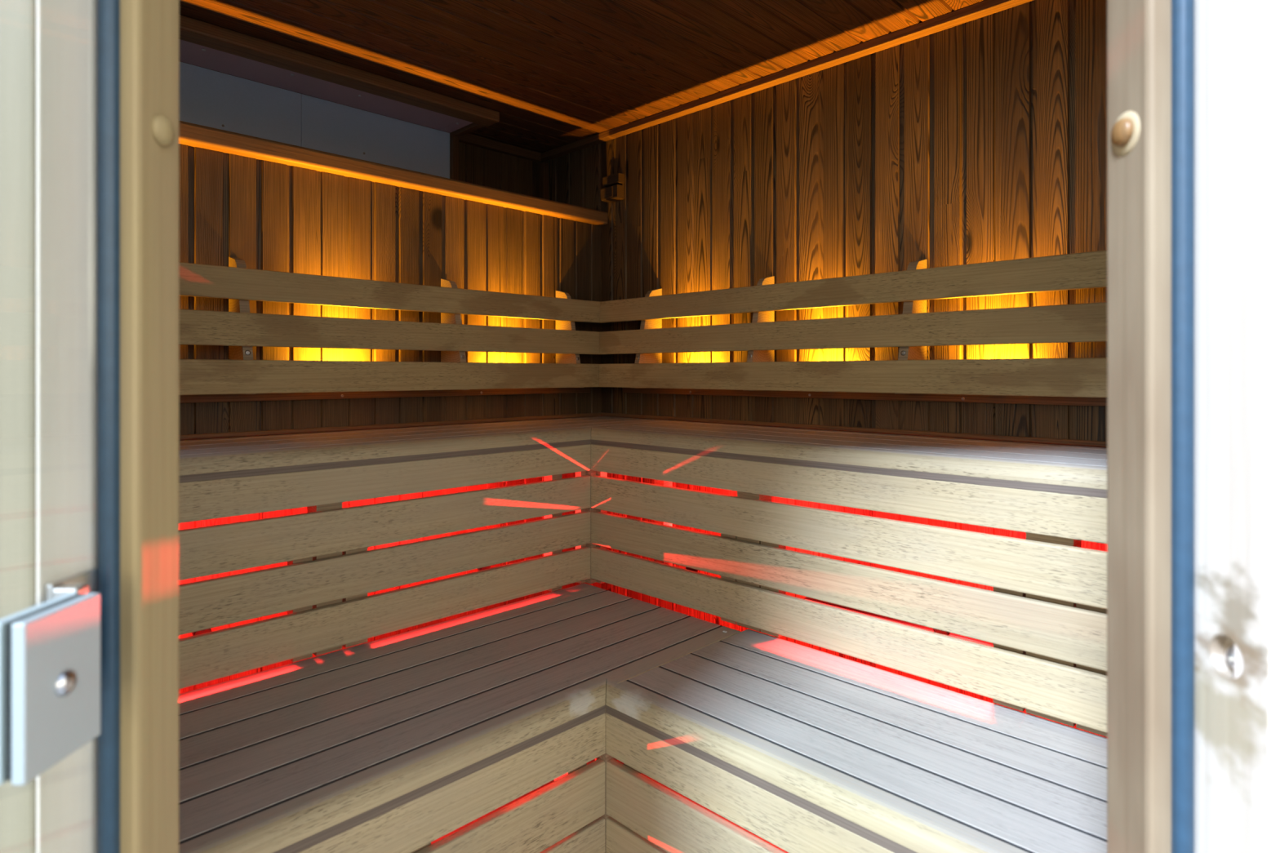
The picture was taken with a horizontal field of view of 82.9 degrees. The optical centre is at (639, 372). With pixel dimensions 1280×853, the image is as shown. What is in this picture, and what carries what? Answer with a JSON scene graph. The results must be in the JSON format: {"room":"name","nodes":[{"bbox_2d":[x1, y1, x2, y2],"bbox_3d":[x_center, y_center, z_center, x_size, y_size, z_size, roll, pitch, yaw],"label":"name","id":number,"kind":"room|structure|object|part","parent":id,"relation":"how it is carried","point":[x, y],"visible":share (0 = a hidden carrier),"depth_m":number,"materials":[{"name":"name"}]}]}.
{"room":"sauna","nodes":[
{"label":"sauna","id":0,"kind":"room"},
{"bbox_2d":[180,61,543,197],"bbox_3d":[-1.181,-0.650,2.036,0.016,0.400,2.316,0,0,45],"label":"wall","id":1,"kind":"structure","parent":0,"point":[479,166],"depth_m":2.69,"materials":[{"name":"brown wood"}]},
{"bbox_2d":[178,61,449,178],"bbox_3d":[-1.318,-0.706,1.875,0.014,0.263,1.854,0,0,45],"label":"wall panel","id":2,"kind":"object","parent":1,"relation":"attached to","point":[207,97],"visible":0.48,"depth_m":2.18,"materials":[{"name":"grey"}]},
{"bbox_2d":[178,143,601,694],"bbox_3d":[-0.951,0.240,1.799,0.016,1.580,2.300,0,0,45],"label":"wall","id":3,"kind":"structure","parent":0,"point":[266,215],"depth_m":1.99,"materials":[{"name":"brown wood"}]},
{"bbox_2d":[178,257,599,403],"bbox_3d":[-0.906,-0.104,1.730,0.145,0.349,2.206,0,0,45],"label":"backrest","id":4,"kind":"object","parent":3,"relation":"attached to","point":[239,378],"visible":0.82,"depth_m":1.88,"materials":[{"name":"brown wood"}]},
{"bbox_3d":[-0.953,0.060,1.770,0.022,0.020,2.196,0,0,45],"label":"mounting rail","id":5,"kind":"part","parent":4,"relation":"part of","materials":[{"name":"brown wood"}]},
{"bbox_2d":[178,120,608,226],"bbox_3d":[-1.044,-0.551,1.903,0.365,0.045,2.278,0,0,45],"label":"shelf board","id":6,"kind":"object","parent":3,"relation":"attached to","point":[193,135],"visible":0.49,"depth_m":1.96,"materials":[{"name":"brown wood"}]},
{"bbox_2d":[178,416,684,689],"bbox_3d":[-0.786,0.373,1.648,0.398,0.435,2.258,0,0,45],"label":"bench","id":7,"kind":"object","parent":3,"relation":"attached to","point":[330,572],"visible":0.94,"depth_m":1.57,"materials":[{"name":"grey wood"}]},
{"bbox_2d":[191,628,211,635],"bbox_3d":[-0.849,0.502,1.403,0.023,0.032,0.030,0,0,45],"label":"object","id":8,"kind":"object","parent":7,"relation":"attached to","point":[208,630],"visible":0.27,"depth_m":1.40,"materials":[{"name":"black rubber"}]},
{"bbox_3d":[-0.704,0.473,1.499,0.030,0.235,0.039,0,0,45],"label":"support post","id":9,"kind":"part","parent":7,"relation":"part of","materials":[{"name":"brown wood"}]},
{"bbox_3d":[-0.672,0.389,1.545,0.050,0.403,0.054,0,0,45],"label":"support post","id":10,"kind":"part","parent":7,"relation":"part of","materials":[{"name":"brown wood"}]},
{"bbox_3d":[-0.624,0.473,1.580,0.030,0.235,0.048,0,0,45],"label":"support post","id":11,"kind":"part","parent":7,"relation":"part of","materials":[{"name":"brown wood"}]},
{"bbox_2d":[477,565,490,571],"bbox_3d":[-0.400,0.502,1.859,0.023,0.032,0.030,0,0,45],"label":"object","id":12,"kind":"object","parent":7,"relation":"attached to","point":[489,566],"visible":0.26,"depth_m":1.85,"materials":[{"name":"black rubber"}]},
{"bbox_3d":[-0.237,0.433,1.976,0.034,0.315,0.035,0,0,45],"label":"support post","id":13,"kind":"part","parent":7,"relation":"part of","materials":[{"name":"brown wood"}]},
{"bbox_3d":[-0.168,0.433,2.040,0.024,0.315,0.018,0,0,45],"label":"support post","id":14,"kind":"part","parent":7,"relation":"part of","materials":[{"name":"brown wood"}]},
{"bbox_3d":[-0.138,0.390,2.045,0.030,0.402,0.030,0,0,45],"label":"support post","id":15,"kind":"part","parent":7,"relation":"part of","materials":[{"name":"brown wood"}]},
{"bbox_2d":[448,122,548,199],"bbox_3d":[-0.452,-0.710,2.622,0.200,0.280,0.424,0,0,45],"label":"trim","id":16,"kind":"structure","parent":3,"relation":"attached to","point":[461,135],"depth_m":2.63,"materials":[{"name":"brown wood"}]},
{"bbox_2d":[178,412,1106,447],"bbox_3d":[-0.119,0.149,0.993,2.300,0.011,2.280,0,0,45],"label":"sauna bench","id":17,"kind":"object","parent":3,"relation":"attached to","point":[1014,438],"depth_m":1.91,"materials":[{"name":"beige wood"}]},
{"bbox_2d":[178,0,985,153],"bbox_3d":[-0.226,-0.859,1.096,2.696,0.018,2.316,0,0,45],"label":"ceiling","id":18,"kind":"structure","parent":0,"point":[557,73],"depth_m":1.86,"materials":[{"name":"brown wood"}]},
{"bbox_2d":[178,39,472,133],"bbox_3d":[-1.244,-0.842,1.802,0.198,0.015,1.854,0,0,45],"label":"ceiling panel","id":19,"kind":"object","parent":18,"relation":"attached to","point":[191,53],"visible":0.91,"depth_m":2.12,"materials":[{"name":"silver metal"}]},
{"bbox_2d":[178,13,499,126],"bbox_3d":[-1.139,-0.832,1.713,0.073,0.034,1.875,0,0,45],"label":"trim","id":20,"kind":"structure","parent":18,"relation":"attached to","point":[190,29],"depth_m":1.97,"materials":[{"name":"brown wood"}]},
{"bbox_2d":[431,759,788,852],"bbox_3d":[-0.226,1.050,1.084,2.740,0.040,2.360,0,0,45],"label":"floor","id":21,"kind":"structure","parent":0,"point":[593,760],"depth_m":1.69,"materials":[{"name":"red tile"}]},
{"bbox_2d":[178,583,740,852],"bbox_3d":[-0.472,0.810,1.333,0.543,0.435,1.450,0,0,45],"label":"bench","id":22,"kind":"object","parent":21,"relation":"on","point":[398,743],"visible":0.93,"depth_m":1.25,"materials":[{"name":"grey wood"}]},
{"bbox_3d":[-0.367,0.827,1.117,0.050,0.402,0.070,0,0,45],"label":"support post","id":23,"kind":"part","parent":22,"relation":"part of","materials":[{"name":"brown wood"}]},
{"bbox_3d":[-0.130,0.827,1.351,0.040,0.402,0.045,0,0,45],"label":"support post","id":24,"kind":"part","parent":22,"relation":"part of","materials":[{"name":"brown wood"}]},
{"bbox_3d":[-0.065,0.827,1.381,0.030,0.402,0.030,0,0,45],"label":"support post","id":25,"kind":"part","parent":22,"relation":"part of","materials":[{"name":"brown wood"}]},
{"bbox_2d":[605,629,1106,852],"bbox_3d":[0.457,0.810,1.159,1.082,0.435,0.447,0,0,45],"label":"bench","id":26,"kind":"object","parent":21,"relation":"on","point":[802,748],"visible":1,"depth_m":1.18,"materials":[{"name":"grey wood"}]},
{"bbox_3d":[0.000,0.827,1.353,0.045,0.402,0.040,0,0,45],"label":"support post","id":27,"kind":"part","parent":26,"relation":"part of","materials":[{"name":"brown wood"}]},
{"bbox_2d":[544,0,1106,737],"bbox_3d":[0.576,0.090,1.920,2.710,1.880,0.016,0,0,45],"label":"wall","id":28,"kind":"structure","parent":0,"point":[982,140],"depth_m":1.86,"materials":[{"name":"brown wood"}]},
{"bbox_2d":[600,173,624,202],"bbox_3d":[-0.093,-0.646,2.532,0.082,0.084,0.050,0,0,45],"label":"sensor","id":29,"kind":"object","parent":28,"relation":"attached to","point":[614,191],"visible":1,"depth_m":2.51,"materials":[{"name":"brown wood"}]},
{"bbox_2d":[541,0,1033,161],"bbox_3d":[0.551,-0.839,1.908,2.630,0.022,0.034,0,0,45],"label":"trim","id":30,"kind":"structure","parent":28,"relation":"attached to","point":[986,7],"depth_m":1.99,"materials":[{"name":"brown wood"}]},
{"bbox_2d":[591,421,1106,737],"bbox_3d":[0.662,0.373,1.519,1.906,0.435,0.402,0,0,45],"label":"bench","id":31,"kind":"object","parent":28,"relation":"attached to","point":[1044,617],"depth_m":1.43,"materials":[{"name":"grey wood"}]},
{"bbox_3d":[-0.108,0.433,2.040,0.017,0.315,0.024,0,0,45],"label":"support post","id":32,"kind":"part","parent":31,"relation":"part of","materials":[{"name":"brown wood"}]},
{"bbox_3d":[0.063,0.390,1.970,0.035,0.402,0.034,0,0,45],"label":"support post","id":33,"kind":"part","parent":31,"relation":"part of","materials":[{"name":"brown wood"}]},
{"bbox_2d":[685,567,698,572],"bbox_3d":[0.134,0.502,1.863,0.030,0.032,0.023,0,0,45],"label":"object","id":34,"kind":"object","parent":31,"relation":"attached to","point":[686,568],"visible":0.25,"depth_m":1.85,"materials":[{"name":"black rubber"}]},
{"bbox_3d":[0.218,0.473,1.723,0.043,0.235,0.030,0,0,45],"label":"support post","id":35,"kind":"part","parent":31,"relation":"part of","materials":[{"name":"brown wood"}]},
{"bbox_3d":[0.267,0.389,1.689,0.063,0.403,0.050,0,0,45],"label":"support post","id":36,"kind":"part","parent":31,"relation":"part of","materials":[{"name":"brown wood"}]},
{"bbox_3d":[0.302,0.473,1.640,0.048,0.235,0.030,0,0,45],"label":"support post","id":37,"kind":"part","parent":31,"relation":"part of","materials":[{"name":"brown wood"}]},
{"bbox_3d":[0.578,0.543,1.552,0.510,0.012,0.014,0,0,45],"label":"red light strip","id":38,"kind":"part","parent":31,"relation":"part of","materials":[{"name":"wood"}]},
{"bbox_2d":[933,628,951,635],"bbox_3d":[0.590,0.502,1.414,0.030,0.032,0.023,0,0,45],"label":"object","id":39,"kind":"object","parent":31,"relation":"attached to","point":[934,629],"visible":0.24,"depth_m":1.41,"materials":[{"name":"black rubber"}]},
{"bbox_3d":[0.659,0.473,1.288,0.049,0.235,0.030,0,0,45],"label":"support post","id":40,"kind":"part","parent":31,"relation":"part of","materials":[{"name":"brown wood"}]},
{"bbox_3d":[0.713,0.389,1.249,0.073,0.403,0.050,0,0,45],"label":"support post","id":41,"kind":"part","parent":31,"relation":"part of","materials":[{"name":"brown wood"}]},
{"bbox_3d":[0.755,0.473,1.194,0.056,0.235,0.030,0,0,45],"label":"support post","id":42,"kind":"part","parent":31,"relation":"part of","materials":[{"name":"brown wood"}]},
{"bbox_2d":[599,249,1106,406],"bbox_3d":[0.649,-0.104,1.734,2.226,0.349,0.145,0,0,45],"label":"backrest","id":43,"kind":"object","parent":28,"relation":"attached to","point":[1080,381],"visible":0.8,"depth_m":1.75,"materials":[{"name":"brown wood"}]},
{"bbox_3d":[0.717,0.060,1.754,2.156,0.020,0.022,0,0,45],"label":"mounting rail","id":44,"kind":"part","parent":43,"relation":"part of","materials":[{"name":"brown wood"}]},
{"bbox_3d":[-0.100,0.040,0.550,2.008,1.980,1.980,0,0,45],"label":"wall","id":45,"kind":"structure","parent":0,"visible":0},
{"bbox_2d":[0,0,1279,852],"bbox_3d":[-0.001,-0.007,0.200,1.120,2.075,0.802,0,0,0],"label":"door frame","id":46,"kind":"structure","parent":45,"relation":"in","point":[89,89],"depth_m":0.53,"materials":[{"name":"brown wood"}]},
{"bbox_3d":[-0.481,0.048,0.490,0.159,1.965,0.019,0,0,0],"label":"casing","id":47,"kind":"part","parent":46,"relation":"part of","materials":[{"name":"beige wood"}]},
{"bbox_3d":[-0.378,0.195,0.454,0.008,0.095,0.060,0,0,0],"label":"clamp plate","id":48,"kind":"part","parent":46,"relation":"part of","materials":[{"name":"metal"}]},
{"bbox_3d":[0.484,0.048,0.483,0.152,1.965,0.033,0,0,0],"label":"casing","id":49,"kind":"part","parent":46,"relation":"part of","materials":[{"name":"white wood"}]}
]}

